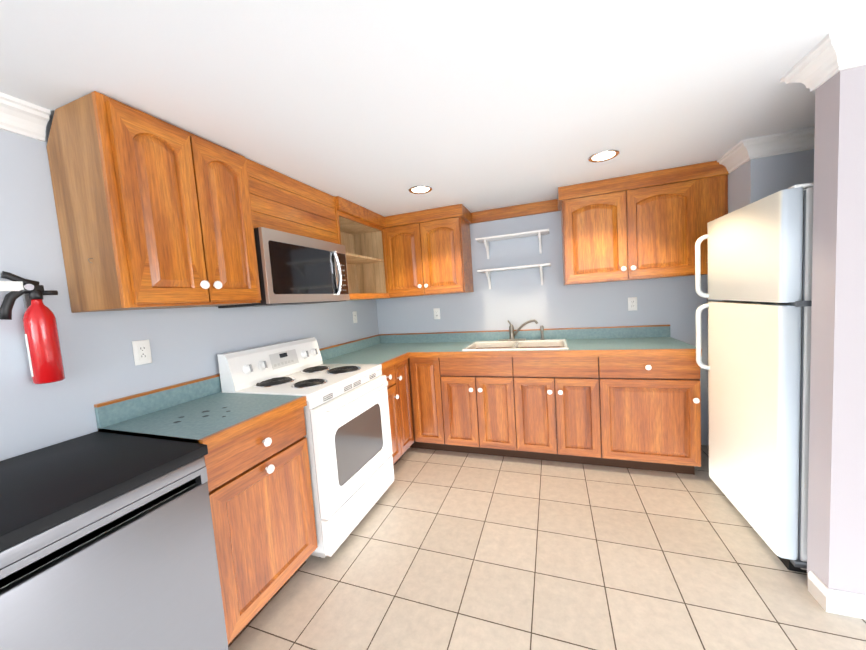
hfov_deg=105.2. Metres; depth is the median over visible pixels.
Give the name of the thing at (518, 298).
wall
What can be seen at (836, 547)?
wall
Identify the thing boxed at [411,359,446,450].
base cabinet
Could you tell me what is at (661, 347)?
countertop
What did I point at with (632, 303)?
outlet
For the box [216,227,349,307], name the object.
microwave
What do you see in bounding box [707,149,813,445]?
wall
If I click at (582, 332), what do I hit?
backsplash
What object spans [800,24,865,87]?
crown molding
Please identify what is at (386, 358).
countertop
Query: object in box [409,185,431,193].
recessed light
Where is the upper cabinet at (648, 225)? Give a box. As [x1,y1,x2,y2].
[559,161,728,284]
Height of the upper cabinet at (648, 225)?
0.762 m
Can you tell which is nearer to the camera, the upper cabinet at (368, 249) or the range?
the range
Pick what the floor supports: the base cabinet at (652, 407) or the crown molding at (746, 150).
the base cabinet at (652, 407)
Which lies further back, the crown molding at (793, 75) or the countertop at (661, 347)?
the countertop at (661, 347)
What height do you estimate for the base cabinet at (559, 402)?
0.873 m
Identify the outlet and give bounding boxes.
[132,339,151,365]
[352,311,356,322]
[433,308,439,318]
[628,297,636,310]
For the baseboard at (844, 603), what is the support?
attached to the wall at (836, 547)
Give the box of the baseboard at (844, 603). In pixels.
[817,581,865,619]
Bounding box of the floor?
[228,445,865,649]
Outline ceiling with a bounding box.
[0,0,865,216]
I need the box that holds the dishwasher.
[0,431,228,649]
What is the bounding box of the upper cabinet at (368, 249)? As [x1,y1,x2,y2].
[347,215,390,299]
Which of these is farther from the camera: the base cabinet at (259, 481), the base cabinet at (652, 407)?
the base cabinet at (652, 407)
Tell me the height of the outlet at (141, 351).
0.114 m
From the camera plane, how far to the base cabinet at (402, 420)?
2.73 m
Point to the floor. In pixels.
(442, 550)
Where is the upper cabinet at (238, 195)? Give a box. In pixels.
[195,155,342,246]
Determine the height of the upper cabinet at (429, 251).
0.762 m
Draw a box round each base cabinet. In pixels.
[203,399,317,647]
[382,359,414,465]
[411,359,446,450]
[439,359,518,457]
[515,359,602,465]
[603,355,701,474]
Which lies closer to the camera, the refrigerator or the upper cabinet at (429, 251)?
the refrigerator
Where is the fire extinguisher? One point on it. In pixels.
(42, 342)
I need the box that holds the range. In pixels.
[217,337,393,557]
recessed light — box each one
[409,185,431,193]
[588,149,619,161]
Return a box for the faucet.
[507,319,546,338]
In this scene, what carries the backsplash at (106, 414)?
attached to the wall at (186, 345)
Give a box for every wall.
[0,118,378,460]
[376,211,707,444]
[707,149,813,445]
[807,65,865,594]
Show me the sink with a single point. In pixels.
(480, 344)
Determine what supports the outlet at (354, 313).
attached to the wall at (186, 345)
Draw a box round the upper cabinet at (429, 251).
[383,204,473,297]
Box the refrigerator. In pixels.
[695,182,813,572]
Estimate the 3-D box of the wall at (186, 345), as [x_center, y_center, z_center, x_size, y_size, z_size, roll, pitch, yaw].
[-2.157,0.457,-0.459,0.120,2.170,9.120,-2,5,20]
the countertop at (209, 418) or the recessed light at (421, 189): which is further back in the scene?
the recessed light at (421, 189)
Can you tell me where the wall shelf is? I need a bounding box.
[475,229,550,288]
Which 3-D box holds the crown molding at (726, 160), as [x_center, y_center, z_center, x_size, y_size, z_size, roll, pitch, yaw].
[1.934,-1.065,2.142,0.072,0.100,0.275,-2,5,20]
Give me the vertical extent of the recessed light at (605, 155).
0.007 m
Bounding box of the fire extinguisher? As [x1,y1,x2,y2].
[0,271,64,383]
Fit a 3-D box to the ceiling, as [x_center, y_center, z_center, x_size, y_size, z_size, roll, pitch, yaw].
[1.523,-0.799,-1.907,8.120,0.040,9.120,-2,5,20]
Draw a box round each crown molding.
[0,92,50,141]
[716,148,742,173]
[732,127,814,167]
[780,61,821,91]
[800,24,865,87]
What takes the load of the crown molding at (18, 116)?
attached to the wall at (186, 345)
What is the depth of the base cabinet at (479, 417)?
2.73 m
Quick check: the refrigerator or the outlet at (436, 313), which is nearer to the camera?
the refrigerator
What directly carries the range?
on the floor
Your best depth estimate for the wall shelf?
3.00 m
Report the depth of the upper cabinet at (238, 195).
1.78 m
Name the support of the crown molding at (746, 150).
attached to the wall at (752, 180)
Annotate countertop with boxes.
[97,391,302,443]
[323,351,410,370]
[363,335,701,358]
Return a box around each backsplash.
[95,335,378,426]
[379,327,669,342]
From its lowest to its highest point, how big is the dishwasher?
0.905 m
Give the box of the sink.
[459,339,570,350]

